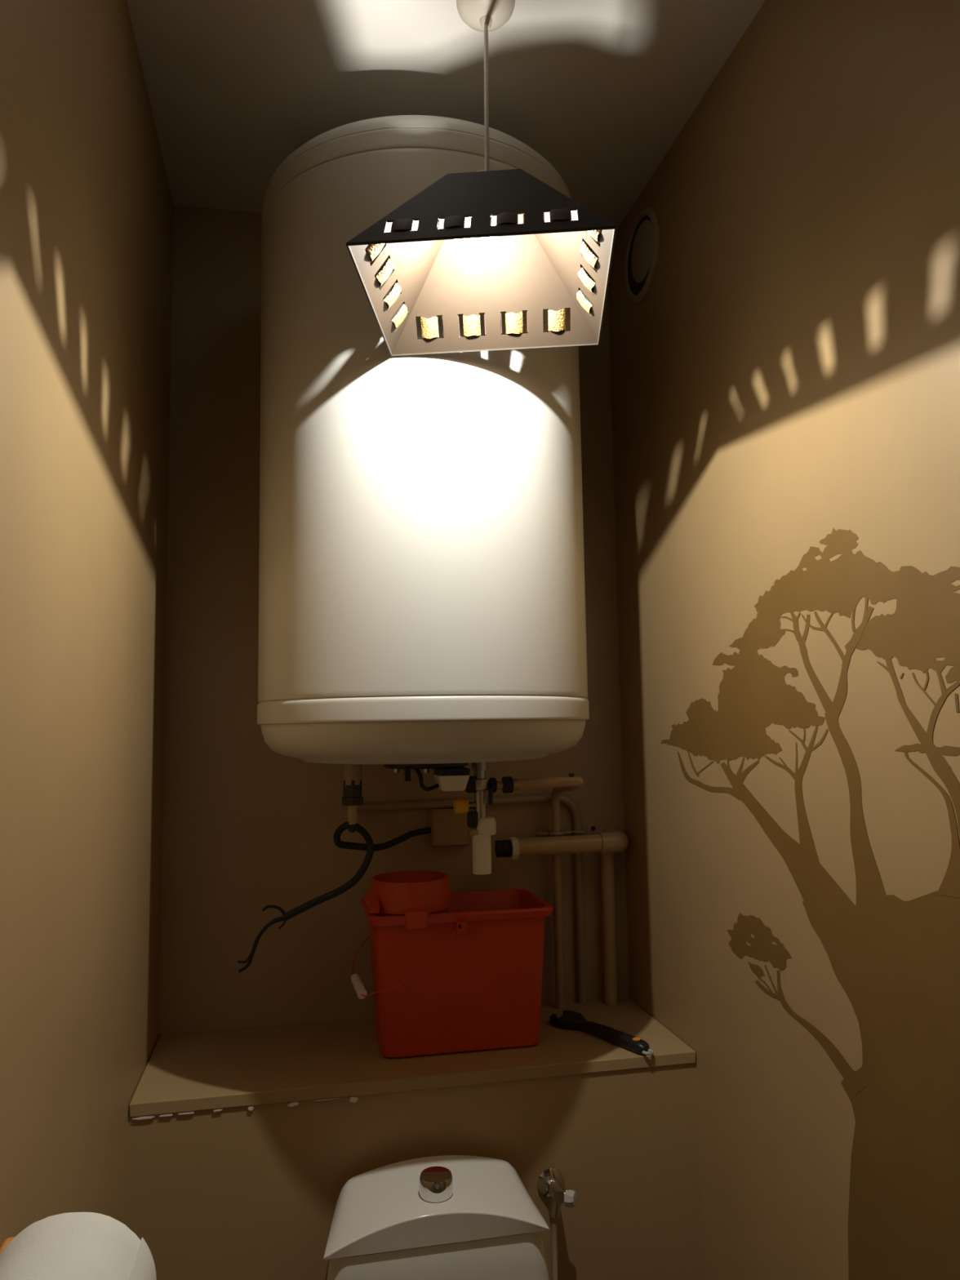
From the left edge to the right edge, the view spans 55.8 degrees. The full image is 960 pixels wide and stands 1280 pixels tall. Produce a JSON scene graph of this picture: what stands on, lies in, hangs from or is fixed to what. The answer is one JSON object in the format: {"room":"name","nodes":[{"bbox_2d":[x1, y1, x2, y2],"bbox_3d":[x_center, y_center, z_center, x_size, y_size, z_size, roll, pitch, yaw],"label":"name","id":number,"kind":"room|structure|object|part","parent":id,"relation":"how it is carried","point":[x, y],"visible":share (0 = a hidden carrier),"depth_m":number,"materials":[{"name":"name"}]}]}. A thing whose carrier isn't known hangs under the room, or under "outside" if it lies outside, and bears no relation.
{"room":"toilet room","nodes":[
{"label":"toilet room","id":0,"kind":"room"},
{"bbox_2d":[0,0,173,1247],"bbox_3d":[-0.419,0.257,0.530,0.100,2.603,2.750,0,-6,-12],"label":"wall","id":1,"kind":"structure","parent":0,"point":[86,206],"depth_m":1.07,"materials":[{"name":"beige paint"}]},
{"bbox_2d":[0,1215,111,1254],"bbox_3d":[-0.338,0.521,0.671,0.115,0.133,0.315,0,-6,-12],"label":"holder","id":2,"kind":"object","parent":1,"relation":"attached to","point":[6,1242],"visible":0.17,"depth_m":0.80,"materials":[{"name":"orange wood"}]},
{"bbox_3d":[-0.404,0.562,0.749,0.018,0.067,0.130,0,-6,-12],"label":"wall plate","id":3,"kind":"part","parent":2,"relation":"part of","materials":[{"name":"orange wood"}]},
{"bbox_2d":[0,1212,156,1279],"bbox_3d":[-0.283,0.465,0.601,0.116,0.115,0.100,0,-6,-12],"label":"toilet roll","id":4,"kind":"object","parent":2,"relation":"on","point":[70,1246],"visible":1,"depth_m":0.62,"materials":[{"name":"paper"}]},
{"bbox_2d":[159,204,629,1035],"bbox_3d":[-0.165,0.387,1.928,0.957,2.603,0.100,0,-6,-12],"label":"wall","id":5,"kind":"structure","parent":0,"point":[248,827],"depth_m":1.86,"materials":[{"name":"beige paint"}]},
{"bbox_2d":[257,115,589,824],"bbox_3d":[-0.105,-0.248,1.643,0.573,1.134,0.600,0,-6,-12],"label":"water heater","id":6,"kind":"object","parent":5,"relation":"attached to","point":[422,586],"visible":0.87,"depth_m":1.38,"materials":[{"name":"white metal"}]},
{"bbox_2d":[237,821,431,973],"bbox_3d":[-0.205,0.453,1.663,0.435,0.252,0.171,4,-8,-44],"label":"cable","id":7,"kind":"object","parent":6,"relation":"hanging from","point":[370,846],"visible":1,"depth_m":1.60,"materials":[{"name":"black rubber"}]},
{"bbox_2d":[342,779,363,824],"bbox_3d":[-0.218,0.277,1.553,0.036,0.076,0.041,0,-6,-12],"label":"outlet","id":8,"kind":"object","parent":6,"relation":"attached to","point":[352,797],"depth_m":1.54,"materials":[{"name":"black plastic"}]},
{"bbox_2d":[342,764,362,785],"bbox_3d":[-0.219,0.228,1.558,0.033,0.039,0.033,0,-6,-12],"label":"outlet","id":9,"kind":"object","parent":6,"relation":"attached to","point":[352,773],"depth_m":1.54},
{"bbox_2d":[453,762,497,875],"bbox_3d":[-0.007,0.309,1.593,0.076,0.199,0.037,0,-6,-12],"label":"valve","id":10,"kind":"object","parent":6,"relation":"attached to","point":[484,826],"visible":0.98,"depth_m":1.58,"materials":[{"name":"metal"}]},
{"bbox_2d":[466,811,476,827],"bbox_3d":[-0.014,0.315,1.591,0.014,0.027,0.024,0,-6,-12],"label":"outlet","id":11,"kind":"object","parent":10,"relation":"attached to","point":[471,815],"depth_m":1.58,"materials":[{"name":"black plastic"}]},
{"bbox_3d":[-0.013,0.290,1.594,0.022,0.013,0.012,0,-6,-12],"label":"valve stem","id":12,"kind":"part","parent":10,"relation":"part of","materials":[{"name":"metal"}]},
{"bbox_3d":[0.018,0.274,1.589,0.008,0.028,0.011,-4,-7,33],"label":"valve lever","id":13,"kind":"part","parent":10,"relation":"part of","materials":[{"name":"black plastic"}]},
{"bbox_3d":[0.018,0.257,1.604,0.022,0.026,0.026,0,-6,-12],"label":"shutoff knob","id":14,"kind":"part","parent":10,"relation":"part of","materials":[{"name":"black plastic"}]},
{"bbox_2d":[430,808,469,847],"bbox_3d":[-0.063,0.389,1.883,0.079,0.077,0.026,0,-6,-12],"label":"junction box","id":15,"kind":"object","parent":5,"relation":"attached to","point":[448,828],"visible":0.81,"depth_m":1.87,"materials":[{"name":"beige paint"}]},
{"bbox_2d":[342,793,586,1004],"bbox_3d":[-0.004,0.523,1.741,0.514,0.451,0.298,0,-6,-12],"label":"pipe","id":16,"kind":"object","parent":5,"relation":"attached to","point":[534,798],"visible":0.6,"depth_m":1.91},
{"bbox_2d":[535,826,587,835],"bbox_3d":[0.177,0.408,1.920,0.117,0.013,0.046,0,-6,-12],"label":"rail","id":17,"kind":"object","parent":5,"relation":"attached to","point":[566,830],"visible":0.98,"depth_m":1.93,"materials":[{"name":"grey plastic"}]},
{"bbox_2d":[497,773,583,1008],"bbox_3d":[0.154,0.497,1.719,0.138,0.494,0.358,-3,-6,22],"label":"pipe","id":18,"kind":"object","parent":17,"relation":"attached to","point":[560,784],"visible":1,"depth_m":1.88,"materials":[{"name":"beige plastic"}]},
{"bbox_2d":[494,828,628,1004],"bbox_3d":[0.174,0.581,1.883,0.290,0.356,0.084,0,-6,-12],"label":"drain pipe","id":19,"kind":"object","parent":5,"relation":"attached to","point":[612,841],"visible":1,"depth_m":1.89,"materials":[{"name":"beige plastic"}]},
{"bbox_2d":[126,1062,703,1279],"bbox_3d":[-0.109,1.214,1.638,0.957,0.898,0.328,0,-6,-12],"label":"wall ledge","id":20,"kind":"object","parent":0,"point":[236,1193],"visible":0.43,"depth_m":1.51,"materials":[{"name":"beige paint"}]},
{"bbox_2d":[128,997,695,1119],"bbox_3d":[-0.116,0.761,1.679,0.954,0.031,0.332,0,-6,-12],"label":"board","id":21,"kind":"object","parent":20,"relation":"on","point":[184,1073],"visible":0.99,"depth_m":1.59,"materials":[{"name":"beige paint"}]},
{"bbox_2d":[351,870,553,1057],"bbox_3d":[-0.060,0.596,1.711,0.367,0.301,0.230,0,-6,-12],"label":"bucket","id":22,"kind":"object","parent":21,"relation":"on","point":[453,971],"visible":1,"depth_m":1.63,"materials":[{"name":"red plastic"}]},
{"bbox_2d":[550,1009,653,1055],"bbox_3d":[0.234,0.731,1.699,0.062,0.021,0.257,4,-7,-40],"label":"adjustable spanner","id":23,"kind":"object","parent":21,"relation":"on","point":[570,1020],"visible":1,"depth_m":1.68,"materials":[{"name":"metal"}]},
{"bbox_2d":[536,1166,577,1279],"bbox_3d":[0.127,0.995,1.496,0.063,0.201,0.085,0,-6,-12],"label":"valve","id":24,"kind":"object","parent":20,"relation":"attached to","point":[550,1180],"visible":1,"depth_m":1.49,"materials":[{"name":"silver metal"}]},
{"bbox_3d":[0.149,0.916,1.487,0.018,0.027,0.027,-3,-6,24],"label":"handle knob","id":25,"kind":"part","parent":24,"relation":"part of","materials":[{"name":"grey plastic"}]},
{"bbox_2d":[126,0,765,244],"bbox_3d":[0.078,-1.086,0.764,1.157,0.100,2.750,0,-6,-12],"label":"ceiling","id":26,"kind":"structure","parent":0,"point":[602,91],"depth_m":1.54,"materials":[{"name":"paint"}]},
{"bbox_2d":[345,0,617,355],"bbox_3d":[0.007,-0.714,1.235,0.313,0.548,0.341,-1,-5,4],"label":"pendant lamp","id":27,"kind":"object","parent":26,"relation":"hanging from","point":[490,242],"visible":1,"depth_m":1.27,"materials":[{"name":"black metal"}]},
{"bbox_3d":[-0.092,-0.517,1.208,0.109,0.152,0.310,-1,-5,4],"label":"shade panel","id":28,"kind":"part","parent":27,"relation":"part of","materials":[{"name":"metal"}]},
{"bbox_3d":[-0.091,-0.516,1.208,0.109,0.152,0.310,-1,-5,4],"label":"lining panel","id":29,"kind":"part","parent":27,"relation":"part of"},
{"bbox_3d":[0.003,-0.531,1.102,0.310,0.149,0.109,-1,-5,4],"label":"lining panel","id":30,"kind":"part","parent":27,"relation":"part of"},
{"bbox_3d":[0.003,-0.531,1.101,0.310,0.149,0.109,-1,-5,4],"label":"shade panel","id":31,"kind":"part","parent":27,"relation":"part of","materials":[{"name":"black metal"}]},
{"bbox_3d":[0.009,-0.774,1.286,0.006,0.354,0.167,-1,-5,2],"label":"flex cord","id":32,"kind":"part","parent":27,"relation":"part of","materials":[{"name":"white plastic"}]},
{"bbox_3d":[0.028,-0.508,1.318,0.300,0.152,0.159,0,-6,-12],"label":"lining panel","id":33,"kind":"part","parent":27,"relation":"part of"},
{"bbox_3d":[0.110,-0.523,1.195,0.109,0.149,0.310,-1,-5,4],"label":"lining panel","id":34,"kind":"part","parent":27,"relation":"part of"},
{"bbox_3d":[0.111,-0.524,1.195,0.109,0.149,0.310,-1,-5,4],"label":"shade panel","id":35,"kind":"part","parent":27,"relation":"part of","materials":[{"name":"metal"}]},
{"bbox_2d":[608,0,959,1279],"bbox_3d":[0.617,0.261,0.741,0.100,2.603,2.750,0,-6,-12],"label":"wall","id":36,"kind":"structure","parent":0,"point":[786,375],"depth_m":1.34,"materials":[{"name":"beige paint"}]},
{"bbox_2d":[624,207,660,303],"bbox_3d":[0.333,-0.795,1.878,0.010,0.184,0.184,0,-6,-12],"label":"air vent","id":37,"kind":"object","parent":36,"relation":"in","point":[642,250],"visible":1,"depth_m":1.86,"materials":[{"name":"plastic"}]},
{"bbox_2d":[661,528,959,1279],"bbox_3d":[0.453,0.730,1.282,0.001,1.737,0.900,0,-6,-12],"label":"decal","id":38,"kind":"object","parent":36,"relation":"attached to","point":[896,962],"visible":1,"depth_m":1.12},
{"bbox_3d":[0.120,1.604,0.507,1.157,0.100,2.750,0,-6,-12],"label":"floor","id":39,"kind":"structure","parent":0,"visible":0},
{"bbox_2d":[323,1155,550,1279],"bbox_3d":[-0.023,1.201,1.138,0.368,0.825,0.660,0,-6,-12],"label":"toilet","id":40,"kind":"object","parent":39,"relation":"on","point":[444,1217],"visible":1,"depth_m":1.34,"materials":[{"name":"white ceramic"}]}
]}

